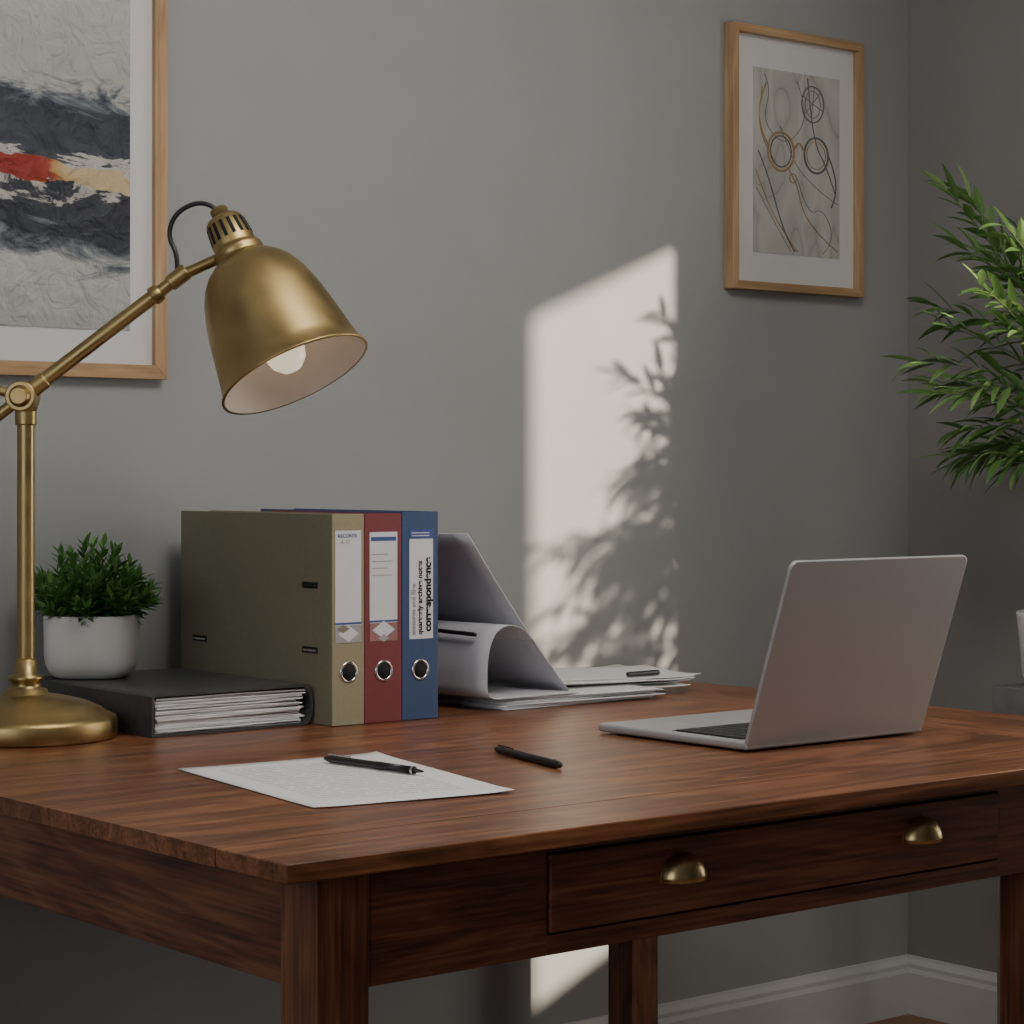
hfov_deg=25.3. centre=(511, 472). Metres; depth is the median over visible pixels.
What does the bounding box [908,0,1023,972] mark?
wall
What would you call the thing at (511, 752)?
ballpoint pen
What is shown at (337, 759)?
ballpoint pen
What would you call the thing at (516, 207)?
wall
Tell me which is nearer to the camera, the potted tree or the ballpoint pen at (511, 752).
the ballpoint pen at (511, 752)
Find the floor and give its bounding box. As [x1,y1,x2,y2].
[866,1014,948,1023]
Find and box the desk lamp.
[0,201,367,747]
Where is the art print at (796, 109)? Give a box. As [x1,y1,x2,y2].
[753,66,839,258]
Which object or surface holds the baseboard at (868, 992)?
attached to the wall at (516, 207)
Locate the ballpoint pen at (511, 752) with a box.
[494,744,562,767]
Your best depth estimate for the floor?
4.61 m
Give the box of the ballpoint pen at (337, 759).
[324,753,423,774]
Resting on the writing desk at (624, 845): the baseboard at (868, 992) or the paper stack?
the paper stack
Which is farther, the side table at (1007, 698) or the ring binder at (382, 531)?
the side table at (1007, 698)
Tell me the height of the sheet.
0.004 m
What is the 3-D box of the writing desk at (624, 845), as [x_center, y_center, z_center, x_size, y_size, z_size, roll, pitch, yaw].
[-0.028,0.735,3.109,1.565,0.750,1.348,0,0,-39]
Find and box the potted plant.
[35,532,163,679]
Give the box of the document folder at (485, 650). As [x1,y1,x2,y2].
[438,533,578,699]
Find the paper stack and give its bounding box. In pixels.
[438,664,700,710]
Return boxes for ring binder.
[181,510,363,726]
[261,508,437,720]
[266,510,400,723]
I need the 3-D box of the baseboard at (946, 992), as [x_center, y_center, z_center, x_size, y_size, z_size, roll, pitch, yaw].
[2.241,1.051,2.944,0.016,0.118,4.518,0,0,-39]
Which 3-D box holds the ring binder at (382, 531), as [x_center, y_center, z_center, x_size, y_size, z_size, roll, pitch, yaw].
[-0.293,0.209,3.416,0.066,0.301,0.342,0,0,-39]
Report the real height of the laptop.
0.250 m
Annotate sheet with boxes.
[177,751,514,807]
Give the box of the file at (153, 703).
[41,668,312,737]
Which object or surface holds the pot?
attached to the potted plant
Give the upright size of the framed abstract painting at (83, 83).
0.864 m
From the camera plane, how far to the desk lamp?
3.06 m
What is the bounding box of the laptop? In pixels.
[599,555,966,750]
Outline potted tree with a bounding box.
[882,163,1023,676]
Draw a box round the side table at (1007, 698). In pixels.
[993,683,1023,1023]
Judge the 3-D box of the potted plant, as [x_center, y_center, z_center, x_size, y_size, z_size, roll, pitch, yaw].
[-0.618,0.194,3.363,0.209,0.215,0.217,0,0,-39]
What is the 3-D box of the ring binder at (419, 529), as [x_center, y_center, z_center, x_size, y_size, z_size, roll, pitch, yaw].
[-0.252,0.208,3.472,0.066,0.303,0.377,0,0,-39]
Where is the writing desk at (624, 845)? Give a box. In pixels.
[0,681,1023,1023]
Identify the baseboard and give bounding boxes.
[563,954,908,1023]
[908,954,996,1023]
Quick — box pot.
[43,611,139,679]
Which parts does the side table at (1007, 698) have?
leg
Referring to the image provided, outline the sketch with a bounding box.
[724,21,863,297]
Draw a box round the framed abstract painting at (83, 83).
[0,0,166,379]
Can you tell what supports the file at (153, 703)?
on the writing desk at (624, 845)
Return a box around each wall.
[0,0,907,1023]
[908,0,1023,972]
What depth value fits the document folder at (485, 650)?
3.51 m
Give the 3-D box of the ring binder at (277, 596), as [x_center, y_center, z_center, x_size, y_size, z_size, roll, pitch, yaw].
[-0.363,0.209,3.405,0.057,0.301,0.414,0,0,-39]

